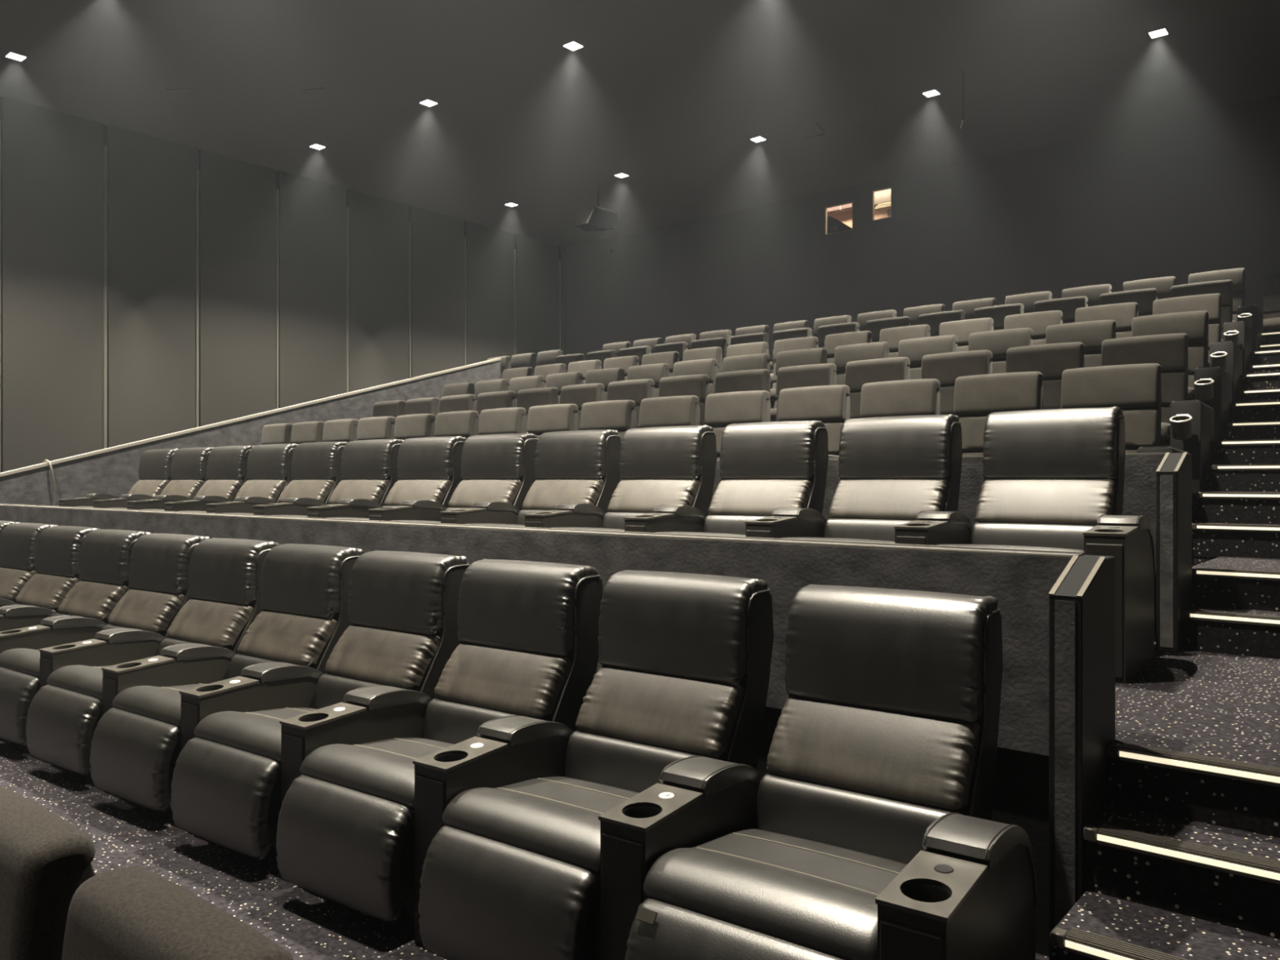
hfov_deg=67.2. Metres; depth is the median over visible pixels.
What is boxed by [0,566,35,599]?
lumbar cushion
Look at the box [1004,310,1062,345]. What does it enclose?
seat
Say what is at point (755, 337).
seat
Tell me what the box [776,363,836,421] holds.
seat
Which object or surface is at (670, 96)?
ceiling
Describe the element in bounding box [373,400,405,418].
seat
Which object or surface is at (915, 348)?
seat
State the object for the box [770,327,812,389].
seat
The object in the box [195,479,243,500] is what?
lumbar cushion
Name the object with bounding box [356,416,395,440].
seat
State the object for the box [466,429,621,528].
leather recliner
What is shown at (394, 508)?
tray
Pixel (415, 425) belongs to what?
seat
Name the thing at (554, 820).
seat cushion
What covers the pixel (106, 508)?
seat cushion
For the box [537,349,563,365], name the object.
seat
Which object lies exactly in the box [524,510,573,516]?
tray
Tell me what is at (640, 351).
seat
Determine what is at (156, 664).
tray
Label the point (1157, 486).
wall
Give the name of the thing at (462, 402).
seat
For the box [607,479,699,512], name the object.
lumbar cushion
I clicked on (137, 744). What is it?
leather recliner
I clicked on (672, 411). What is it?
seat
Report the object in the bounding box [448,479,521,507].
lumbar cushion
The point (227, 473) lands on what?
leather recliner
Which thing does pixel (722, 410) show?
seat
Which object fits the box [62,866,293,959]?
seat
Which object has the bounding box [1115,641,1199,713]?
floor
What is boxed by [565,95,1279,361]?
wall
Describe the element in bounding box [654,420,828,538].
leather recliner
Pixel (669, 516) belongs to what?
tray
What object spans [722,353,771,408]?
seat
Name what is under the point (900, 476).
leather recliner
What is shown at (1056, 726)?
wall
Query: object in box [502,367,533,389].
seat
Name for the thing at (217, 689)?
tray
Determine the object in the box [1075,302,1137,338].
seat
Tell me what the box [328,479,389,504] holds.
lumbar cushion
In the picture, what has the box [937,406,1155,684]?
leather recliner
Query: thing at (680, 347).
seat
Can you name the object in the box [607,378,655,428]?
seat
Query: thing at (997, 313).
seat
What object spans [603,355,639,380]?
seat
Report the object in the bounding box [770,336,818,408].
seat
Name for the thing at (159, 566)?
leather recliner
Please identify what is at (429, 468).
leather recliner
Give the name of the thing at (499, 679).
lumbar cushion
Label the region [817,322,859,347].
seat
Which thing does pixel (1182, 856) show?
staircase
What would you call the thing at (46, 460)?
handrail
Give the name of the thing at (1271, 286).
seat
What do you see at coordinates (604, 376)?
seat
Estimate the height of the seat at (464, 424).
1.138 m
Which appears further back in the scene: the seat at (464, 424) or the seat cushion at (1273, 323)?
the seat cushion at (1273, 323)
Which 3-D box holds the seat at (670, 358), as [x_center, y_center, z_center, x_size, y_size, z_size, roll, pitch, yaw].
[0.087,-1.173,12.814,0.697,1.138,0.925,0,0,39]
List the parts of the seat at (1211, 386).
armrest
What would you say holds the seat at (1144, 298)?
on the floor
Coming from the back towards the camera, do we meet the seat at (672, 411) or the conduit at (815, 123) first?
the conduit at (815, 123)
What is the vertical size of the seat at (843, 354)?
1.138 m
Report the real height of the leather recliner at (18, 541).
1.086 m
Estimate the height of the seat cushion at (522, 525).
0.161 m
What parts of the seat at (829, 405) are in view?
armrest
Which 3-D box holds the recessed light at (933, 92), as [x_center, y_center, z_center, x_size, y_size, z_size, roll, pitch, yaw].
[4.002,-5.312,13.223,0.200,0.013,0.200,0,0,39]
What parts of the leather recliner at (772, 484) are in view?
panel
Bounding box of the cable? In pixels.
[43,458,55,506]
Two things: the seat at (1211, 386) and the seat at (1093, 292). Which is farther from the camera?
the seat at (1093, 292)
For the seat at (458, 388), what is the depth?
13.82 m
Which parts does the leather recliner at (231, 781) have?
frame, panel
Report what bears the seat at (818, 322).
on the floor
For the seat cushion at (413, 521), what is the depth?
6.28 m
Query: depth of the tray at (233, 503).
8.04 m
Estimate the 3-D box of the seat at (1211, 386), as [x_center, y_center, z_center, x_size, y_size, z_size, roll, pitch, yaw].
[4.284,-0.833,7.738,0.749,1.138,0.923,0,0,39]
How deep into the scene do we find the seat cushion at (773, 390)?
11.30 m
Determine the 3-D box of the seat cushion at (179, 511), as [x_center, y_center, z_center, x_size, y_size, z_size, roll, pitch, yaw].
[-3.681,0.346,8.402,0.600,0.161,0.572,0,0,36]
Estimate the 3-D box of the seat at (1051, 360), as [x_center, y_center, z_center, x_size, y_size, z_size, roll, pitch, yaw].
[2.978,-0.494,7.197,0.697,1.138,0.925,0,0,39]
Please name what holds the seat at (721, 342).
on the floor
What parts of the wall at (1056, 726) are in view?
edge trim, wall panel, edge trim, cap trim, wing panel, cap trim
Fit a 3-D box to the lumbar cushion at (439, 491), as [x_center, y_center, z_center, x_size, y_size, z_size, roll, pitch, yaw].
[-1.679,0.096,7.281,0.576,0.212,0.206,0,0,36]
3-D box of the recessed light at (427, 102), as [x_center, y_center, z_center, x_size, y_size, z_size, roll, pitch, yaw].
[-2.978,-5.312,13.558,0.200,0.013,0.200,0,0,39]
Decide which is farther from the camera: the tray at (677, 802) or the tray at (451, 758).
the tray at (451, 758)
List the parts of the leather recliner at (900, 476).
panel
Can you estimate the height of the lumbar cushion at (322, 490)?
0.212 m
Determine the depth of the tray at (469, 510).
6.11 m
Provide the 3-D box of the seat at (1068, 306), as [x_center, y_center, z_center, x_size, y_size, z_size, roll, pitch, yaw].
[4.630,-1.512,10.688,0.697,1.138,0.925,0,0,39]
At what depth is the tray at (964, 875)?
2.03 m
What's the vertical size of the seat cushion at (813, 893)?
0.161 m
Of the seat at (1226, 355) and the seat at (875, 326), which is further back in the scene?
the seat at (875, 326)
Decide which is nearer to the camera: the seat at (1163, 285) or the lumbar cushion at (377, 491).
the lumbar cushion at (377, 491)
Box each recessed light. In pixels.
[4,51,27,61]
[308,142,326,150]
[418,98,439,106]
[503,202,519,206]
[561,40,584,51]
[613,172,629,177]
[749,135,767,142]
[921,88,941,97]
[1146,26,1169,38]
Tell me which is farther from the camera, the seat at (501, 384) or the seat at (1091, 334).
the seat at (501, 384)
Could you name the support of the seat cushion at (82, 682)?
on the leather recliner at (64, 716)
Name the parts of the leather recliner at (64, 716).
frame, panel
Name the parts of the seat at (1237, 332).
armrest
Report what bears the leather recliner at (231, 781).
on the floor at (308, 925)
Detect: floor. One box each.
[0,737,1048,959]
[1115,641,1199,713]
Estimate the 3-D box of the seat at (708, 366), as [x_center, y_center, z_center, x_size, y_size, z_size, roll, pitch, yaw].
[0.453,-0.833,10.896,0.697,1.138,0.925,0,0,39]
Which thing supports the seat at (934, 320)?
on the floor
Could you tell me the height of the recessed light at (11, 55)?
0.013 m
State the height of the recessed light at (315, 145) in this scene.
0.013 m
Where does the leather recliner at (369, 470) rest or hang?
on the floor at (1163, 663)
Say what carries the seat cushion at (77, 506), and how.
on the leather recliner at (154, 470)
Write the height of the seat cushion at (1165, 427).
0.143 m
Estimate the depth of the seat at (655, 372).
11.56 m
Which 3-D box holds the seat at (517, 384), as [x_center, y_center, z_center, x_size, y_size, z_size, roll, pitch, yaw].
[-1.725,-0.833,12.690,0.697,1.138,0.925,0,0,39]
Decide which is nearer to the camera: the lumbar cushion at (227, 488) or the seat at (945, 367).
the seat at (945, 367)
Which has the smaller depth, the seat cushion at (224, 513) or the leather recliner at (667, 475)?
the leather recliner at (667, 475)
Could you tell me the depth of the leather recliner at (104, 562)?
5.97 m
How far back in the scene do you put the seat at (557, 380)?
12.50 m
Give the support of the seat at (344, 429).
on the floor
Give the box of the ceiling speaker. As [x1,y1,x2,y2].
[573,186,617,231]
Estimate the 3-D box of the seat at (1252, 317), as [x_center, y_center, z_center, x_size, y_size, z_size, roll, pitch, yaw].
[6.495,-1.852,10.768,0.749,1.138,0.923,0,0,39]
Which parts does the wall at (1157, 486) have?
wall panel, edge trim, cap trim, wing panel, cap trim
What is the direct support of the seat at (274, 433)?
on the floor
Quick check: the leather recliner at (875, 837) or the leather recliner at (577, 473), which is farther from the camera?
the leather recliner at (577, 473)
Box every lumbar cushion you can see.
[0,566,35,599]
[15,572,78,608]
[57,579,127,620]
[107,587,184,632]
[128,479,168,497]
[160,479,204,499]
[166,597,253,647]
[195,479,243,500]
[234,479,286,501]
[237,609,337,666]
[278,479,334,502]
[325,623,440,688]
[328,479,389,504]
[384,479,451,506]
[434,641,572,718]
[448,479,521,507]
[522,479,604,510]
[575,665,744,758]
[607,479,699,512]
[708,479,813,515]
[766,695,982,810]
[829,478,949,519]
[974,478,1115,525]
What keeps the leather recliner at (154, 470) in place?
on the floor at (1163, 663)
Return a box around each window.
[825,201,853,235]
[872,186,891,220]
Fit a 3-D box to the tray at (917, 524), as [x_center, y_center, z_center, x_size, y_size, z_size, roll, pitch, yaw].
[1.224,0.195,4.184,0.148,0.028,0.262,0,0,36]
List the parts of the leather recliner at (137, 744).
frame, panel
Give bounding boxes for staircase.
[1050,331,1279,959]
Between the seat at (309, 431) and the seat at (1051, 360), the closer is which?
the seat at (1051, 360)
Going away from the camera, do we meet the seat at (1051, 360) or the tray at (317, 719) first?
the tray at (317, 719)
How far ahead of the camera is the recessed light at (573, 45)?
11.77 m
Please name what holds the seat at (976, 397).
on the floor
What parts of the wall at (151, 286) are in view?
panel, panel, panel, panel, panel, panel, panel, panel, panel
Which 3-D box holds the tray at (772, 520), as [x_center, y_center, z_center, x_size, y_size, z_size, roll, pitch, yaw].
[0.638,0.195,4.667,0.148,0.028,0.262,0,0,36]
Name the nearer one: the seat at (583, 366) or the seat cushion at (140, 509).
the seat cushion at (140, 509)
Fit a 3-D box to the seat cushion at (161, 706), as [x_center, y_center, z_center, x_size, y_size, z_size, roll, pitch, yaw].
[-1.941,1.002,4.313,0.600,0.161,0.572,0,0,36]
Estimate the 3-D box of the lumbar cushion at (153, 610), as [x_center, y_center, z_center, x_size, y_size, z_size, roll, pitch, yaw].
[-2.872,0.751,5.607,0.575,0.212,0.206,0,0,36]
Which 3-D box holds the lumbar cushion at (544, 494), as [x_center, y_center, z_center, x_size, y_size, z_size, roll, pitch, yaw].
[-0.506,0.095,6.314,0.575,0.212,0.206,0,0,36]
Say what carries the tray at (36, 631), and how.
on the leather recliner at (104, 562)
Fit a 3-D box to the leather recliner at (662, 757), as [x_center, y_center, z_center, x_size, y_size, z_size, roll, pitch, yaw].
[-0.034,0.867,2.932,0.756,1.086,1.049,0,0,36]
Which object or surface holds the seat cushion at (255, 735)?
on the leather recliner at (231, 781)
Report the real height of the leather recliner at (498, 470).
1.086 m
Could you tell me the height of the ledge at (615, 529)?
0.161 m
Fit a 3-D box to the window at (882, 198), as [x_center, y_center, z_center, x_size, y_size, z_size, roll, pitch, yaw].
[4.305,-4.893,17.081,0.360,0.525,0.060,0,0,39]
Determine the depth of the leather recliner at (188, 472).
9.60 m
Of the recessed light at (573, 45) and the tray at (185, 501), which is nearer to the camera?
the tray at (185, 501)
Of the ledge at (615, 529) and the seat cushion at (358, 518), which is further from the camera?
the seat cushion at (358, 518)
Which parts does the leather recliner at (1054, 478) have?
panel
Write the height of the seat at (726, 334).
1.138 m
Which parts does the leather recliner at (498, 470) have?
panel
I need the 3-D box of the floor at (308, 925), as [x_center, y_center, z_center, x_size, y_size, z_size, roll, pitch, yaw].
[-8.068,2.205,1.452,16.300,1.590,13.980,0,0,39]
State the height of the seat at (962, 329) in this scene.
1.138 m
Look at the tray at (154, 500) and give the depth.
9.01 m
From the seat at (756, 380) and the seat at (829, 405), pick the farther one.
the seat at (756, 380)
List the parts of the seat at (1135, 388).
armrest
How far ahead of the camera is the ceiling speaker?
17.22 m
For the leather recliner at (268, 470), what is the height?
1.086 m
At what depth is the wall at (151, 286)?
15.51 m
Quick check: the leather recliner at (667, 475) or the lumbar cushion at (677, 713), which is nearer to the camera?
the lumbar cushion at (677, 713)
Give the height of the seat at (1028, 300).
1.138 m
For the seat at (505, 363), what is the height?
1.138 m
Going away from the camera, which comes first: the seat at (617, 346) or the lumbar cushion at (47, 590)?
the lumbar cushion at (47, 590)
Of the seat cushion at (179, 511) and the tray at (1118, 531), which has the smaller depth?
the tray at (1118, 531)
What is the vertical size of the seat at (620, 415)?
1.138 m
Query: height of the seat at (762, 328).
1.138 m
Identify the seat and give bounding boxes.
[0,786,96,959]
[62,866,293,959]
[261,423,293,444]
[291,421,324,444]
[322,418,358,442]
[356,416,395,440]
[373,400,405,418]
[394,413,435,439]
[404,397,439,419]
[435,410,479,439]
[439,394,476,413]
[442,382,475,396]
[474,378,508,416]
[476,391,515,435]
[479,407,526,435]
[487,355,511,378]
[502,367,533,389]
[508,375,544,407]
[511,352,536,375]
[516,386,558,433]
[527,404,578,439]
[533,363,566,387]
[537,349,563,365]
[545,371,583,404]
[555,353,584,372]
[560,382,604,430]
[567,360,601,383]
[580,400,635,443]
[584,367,624,400]
[586,350,617,368]
[602,341,631,356]
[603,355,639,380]
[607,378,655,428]
[618,346,651,365]
[626,363,669,397]
[632,337,662,353]
[639,395,699,427]
[641,351,679,377]
[653,342,688,361]
[658,373,710,425]
[665,333,696,349]
[672,358,717,394]
[682,346,722,373]
[690,337,726,361]
[699,329,731,349]
[704,390,770,459]
[715,368,770,403]
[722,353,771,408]
[726,342,768,356]
[730,332,768,345]
[735,324,768,351]
[769,320,808,373]
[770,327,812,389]
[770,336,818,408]
[770,347,826,422]
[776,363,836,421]
[777,385,849,457]
[813,315,851,346]
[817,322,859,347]
[824,330,871,372]
[834,342,889,385]
[844,356,910,418]
[857,309,896,331]
[860,378,940,417]
[866,315,910,342]
[879,324,930,357]
[897,334,957,379]
[902,303,945,325]
[917,310,964,336]
[920,350,992,415]
[938,317,993,351]
[952,297,996,319]
[954,371,1043,455]
[968,327,1032,373]
[973,303,1023,330]
[1004,291,1052,313]
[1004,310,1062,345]
[1005,342,1084,409]
[1034,296,1088,324]
[1045,319,1115,367]
[1061,363,1189,453]
[1062,284,1111,306]
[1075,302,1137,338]
[1099,288,1157,316]
[1101,333,1213,491]
[1122,275,1176,299]
[1131,310,1231,441]
[1152,293,1242,402]
[1170,279,1252,373]
[1188,267,1262,351]
[1262,273,1279,332]
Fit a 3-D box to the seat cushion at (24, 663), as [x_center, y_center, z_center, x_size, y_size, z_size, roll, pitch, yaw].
[-3.115,1.002,5.279,0.600,0.161,0.572,0,0,36]
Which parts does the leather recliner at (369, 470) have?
panel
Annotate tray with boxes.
[0,625,50,637]
[39,639,106,653]
[57,497,91,500]
[93,497,127,501]
[101,655,174,673]
[126,498,162,502]
[164,500,201,503]
[179,675,259,697]
[205,501,244,505]
[253,502,293,506]
[279,702,366,729]
[306,504,349,509]
[368,506,413,511]
[413,736,508,772]
[440,507,486,513]
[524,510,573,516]
[598,782,702,832]
[623,512,675,519]
[744,515,797,524]
[875,850,987,923]
[893,520,948,529]
[1082,525,1137,536]
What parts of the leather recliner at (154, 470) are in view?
panel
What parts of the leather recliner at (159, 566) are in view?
panel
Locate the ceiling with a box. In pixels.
[0,0,1279,247]
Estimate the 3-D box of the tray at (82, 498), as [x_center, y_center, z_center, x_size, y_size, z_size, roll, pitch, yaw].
[-5.840,0.195,9.950,0.148,0.028,0.262,0,0,36]
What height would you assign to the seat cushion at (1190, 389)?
0.143 m
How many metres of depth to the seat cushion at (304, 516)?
7.24 m
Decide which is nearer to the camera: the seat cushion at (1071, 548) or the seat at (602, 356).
the seat cushion at (1071, 548)
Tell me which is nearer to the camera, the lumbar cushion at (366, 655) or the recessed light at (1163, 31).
the lumbar cushion at (366, 655)
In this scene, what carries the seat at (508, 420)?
on the floor
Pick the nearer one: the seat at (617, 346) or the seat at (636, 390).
the seat at (636, 390)
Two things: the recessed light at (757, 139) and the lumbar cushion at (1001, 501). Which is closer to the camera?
the lumbar cushion at (1001, 501)
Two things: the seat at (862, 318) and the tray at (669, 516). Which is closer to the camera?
the tray at (669, 516)
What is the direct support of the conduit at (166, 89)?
attached to the ceiling
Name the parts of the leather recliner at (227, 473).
panel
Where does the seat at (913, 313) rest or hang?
on the floor
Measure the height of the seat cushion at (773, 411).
0.143 m
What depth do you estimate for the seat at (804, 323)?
14.62 m
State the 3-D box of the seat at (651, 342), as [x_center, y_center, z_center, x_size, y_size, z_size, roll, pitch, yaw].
[-0.059,-1.852,16.168,0.697,1.138,0.925,0,0,39]
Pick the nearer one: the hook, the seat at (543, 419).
the seat at (543, 419)
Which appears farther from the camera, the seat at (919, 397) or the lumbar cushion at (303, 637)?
the seat at (919, 397)
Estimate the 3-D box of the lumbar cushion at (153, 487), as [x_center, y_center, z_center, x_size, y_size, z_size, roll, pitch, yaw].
[-5.199,0.096,10.181,0.576,0.212,0.206,0,0,36]
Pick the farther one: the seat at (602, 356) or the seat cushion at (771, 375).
the seat at (602, 356)
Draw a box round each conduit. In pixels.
[165,88,195,90]
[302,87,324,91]
[804,123,825,139]
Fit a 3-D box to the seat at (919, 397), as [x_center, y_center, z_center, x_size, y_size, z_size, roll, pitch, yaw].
[1.694,-0.154,6.639,0.697,1.138,0.925,0,0,39]
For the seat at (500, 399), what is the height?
1.138 m
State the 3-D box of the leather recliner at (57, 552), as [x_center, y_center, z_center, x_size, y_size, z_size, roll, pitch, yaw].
[-4.140,0.867,6.315,0.756,1.086,1.049,0,0,36]
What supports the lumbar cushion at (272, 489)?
on the leather recliner at (268, 470)
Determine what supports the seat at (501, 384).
on the floor
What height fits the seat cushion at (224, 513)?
0.161 m
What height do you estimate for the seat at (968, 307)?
1.138 m
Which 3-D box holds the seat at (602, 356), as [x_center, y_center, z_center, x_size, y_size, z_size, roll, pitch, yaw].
[-0.815,-1.512,15.175,0.697,1.138,0.925,0,0,39]
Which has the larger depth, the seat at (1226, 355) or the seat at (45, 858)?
the seat at (1226, 355)
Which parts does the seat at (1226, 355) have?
armrest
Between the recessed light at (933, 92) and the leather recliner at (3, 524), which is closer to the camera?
the leather recliner at (3, 524)
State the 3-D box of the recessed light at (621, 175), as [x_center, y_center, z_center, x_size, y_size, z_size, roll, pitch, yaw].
[-0.320,-5.312,16.784,0.200,0.013,0.200,0,0,39]
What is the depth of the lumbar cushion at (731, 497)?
5.29 m
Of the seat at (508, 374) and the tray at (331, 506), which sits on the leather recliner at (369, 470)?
the tray at (331, 506)
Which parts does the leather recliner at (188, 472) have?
panel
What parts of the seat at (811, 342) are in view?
frame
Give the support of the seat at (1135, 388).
on the floor
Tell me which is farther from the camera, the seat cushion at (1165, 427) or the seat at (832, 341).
the seat at (832, 341)
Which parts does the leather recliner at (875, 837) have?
panel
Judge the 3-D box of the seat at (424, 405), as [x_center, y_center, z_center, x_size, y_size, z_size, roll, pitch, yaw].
[-3.011,-0.494,12.132,0.697,1.138,0.925,0,0,39]
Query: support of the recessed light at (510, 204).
in the ceiling
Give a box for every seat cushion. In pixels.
[0,648,39,678]
[46,665,111,700]
[77,506,93,507]
[106,507,127,509]
[111,684,202,727]
[139,509,164,511]
[178,511,206,512]
[194,707,316,763]
[223,512,253,515]
[270,515,307,517]
[300,737,453,809]
[325,517,368,519]
[393,520,440,523]
[442,776,639,873]
[466,523,524,527]
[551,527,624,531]
[643,829,907,959]
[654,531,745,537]
[770,373,773,384]
[770,388,776,400]
[770,408,777,422]
[780,537,894,543]
[937,544,1084,551]
[1160,422,1169,441]
[1187,386,1194,399]
[1262,316,1279,329]
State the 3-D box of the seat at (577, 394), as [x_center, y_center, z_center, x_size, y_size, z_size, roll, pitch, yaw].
[-0.833,-0.494,10.338,0.697,1.138,0.925,0,0,39]
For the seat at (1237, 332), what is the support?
on the floor
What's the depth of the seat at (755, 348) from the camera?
12.17 m
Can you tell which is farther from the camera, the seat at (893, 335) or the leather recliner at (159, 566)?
the seat at (893, 335)
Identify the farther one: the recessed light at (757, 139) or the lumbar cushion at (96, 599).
the recessed light at (757, 139)
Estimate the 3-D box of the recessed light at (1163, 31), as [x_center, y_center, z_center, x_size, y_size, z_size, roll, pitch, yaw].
[6.163,-5.312,11.442,0.200,0.013,0.200,0,0,39]
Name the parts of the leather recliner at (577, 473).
panel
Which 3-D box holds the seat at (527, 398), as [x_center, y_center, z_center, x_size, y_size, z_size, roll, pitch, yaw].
[-1.377,-0.494,10.787,0.697,1.138,0.925,0,0,39]
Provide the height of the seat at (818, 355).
1.138 m
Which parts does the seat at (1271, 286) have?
frame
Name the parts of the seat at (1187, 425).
frame, armrest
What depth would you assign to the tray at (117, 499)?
9.49 m
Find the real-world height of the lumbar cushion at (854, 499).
0.212 m
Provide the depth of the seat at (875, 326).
12.35 m
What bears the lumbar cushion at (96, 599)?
on the leather recliner at (104, 562)
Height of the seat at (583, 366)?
1.138 m
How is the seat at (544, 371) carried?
on the floor
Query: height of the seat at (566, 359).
1.138 m
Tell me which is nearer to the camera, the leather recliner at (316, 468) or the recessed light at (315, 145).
the leather recliner at (316, 468)
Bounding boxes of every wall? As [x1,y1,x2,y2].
[0,96,565,472]
[0,357,501,506]
[0,503,1115,959]
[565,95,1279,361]
[619,452,1191,652]
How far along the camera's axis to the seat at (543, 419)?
9.12 m
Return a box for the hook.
[960,70,963,128]
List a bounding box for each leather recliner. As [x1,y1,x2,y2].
[0,520,18,535]
[0,522,57,607]
[0,525,101,631]
[0,528,151,653]
[0,533,209,746]
[26,537,279,774]
[57,448,177,508]
[89,543,364,812]
[106,447,214,510]
[139,445,253,511]
[170,550,470,860]
[178,443,298,513]
[223,441,347,515]
[270,439,404,518]
[275,559,603,946]
[325,435,466,521]
[393,433,537,524]
[417,569,773,959]
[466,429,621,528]
[551,425,716,533]
[624,584,1037,959]
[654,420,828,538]
[780,413,972,545]
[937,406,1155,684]
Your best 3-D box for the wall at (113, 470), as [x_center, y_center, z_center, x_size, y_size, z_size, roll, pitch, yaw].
[-5.869,0.473,11.963,0.097,5.054,11.000,0,0,39]
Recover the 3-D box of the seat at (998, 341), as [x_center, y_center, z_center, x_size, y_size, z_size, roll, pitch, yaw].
[3.175,-0.833,8.652,0.697,1.138,0.925,0,0,39]
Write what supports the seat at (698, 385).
on the floor
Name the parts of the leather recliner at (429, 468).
panel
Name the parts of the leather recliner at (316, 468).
panel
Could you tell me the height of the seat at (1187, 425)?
1.138 m
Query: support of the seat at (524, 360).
on the floor
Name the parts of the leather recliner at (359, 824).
frame, foot rail, panel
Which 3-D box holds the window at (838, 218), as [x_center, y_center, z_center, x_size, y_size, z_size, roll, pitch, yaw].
[3.651,-4.782,17.620,0.555,0.505,0.060,0,0,39]
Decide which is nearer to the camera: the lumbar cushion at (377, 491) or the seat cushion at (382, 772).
the seat cushion at (382, 772)
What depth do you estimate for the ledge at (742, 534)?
4.88 m
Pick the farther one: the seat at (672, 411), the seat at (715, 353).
the seat at (715, 353)
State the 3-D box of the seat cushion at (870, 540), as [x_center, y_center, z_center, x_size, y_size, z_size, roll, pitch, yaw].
[1.011,0.346,4.536,0.600,0.161,0.572,0,0,36]
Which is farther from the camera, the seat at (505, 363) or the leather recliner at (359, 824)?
the seat at (505, 363)
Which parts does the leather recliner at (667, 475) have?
panel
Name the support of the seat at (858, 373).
on the floor
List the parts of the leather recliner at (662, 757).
frame, panel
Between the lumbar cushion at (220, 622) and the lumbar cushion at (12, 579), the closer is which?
the lumbar cushion at (220, 622)
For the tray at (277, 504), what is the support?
on the leather recliner at (316, 468)
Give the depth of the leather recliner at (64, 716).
4.65 m
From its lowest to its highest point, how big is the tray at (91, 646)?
0.028 m
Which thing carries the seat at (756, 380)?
on the floor
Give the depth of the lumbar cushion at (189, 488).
9.61 m
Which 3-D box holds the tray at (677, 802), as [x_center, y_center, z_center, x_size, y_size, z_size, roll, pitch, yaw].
[0.031,0.851,2.511,0.148,0.028,0.262,0,0,36]
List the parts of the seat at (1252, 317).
armrest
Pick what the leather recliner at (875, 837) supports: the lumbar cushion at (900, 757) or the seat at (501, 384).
the lumbar cushion at (900, 757)
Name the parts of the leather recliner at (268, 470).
panel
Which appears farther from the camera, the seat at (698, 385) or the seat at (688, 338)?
the seat at (688, 338)

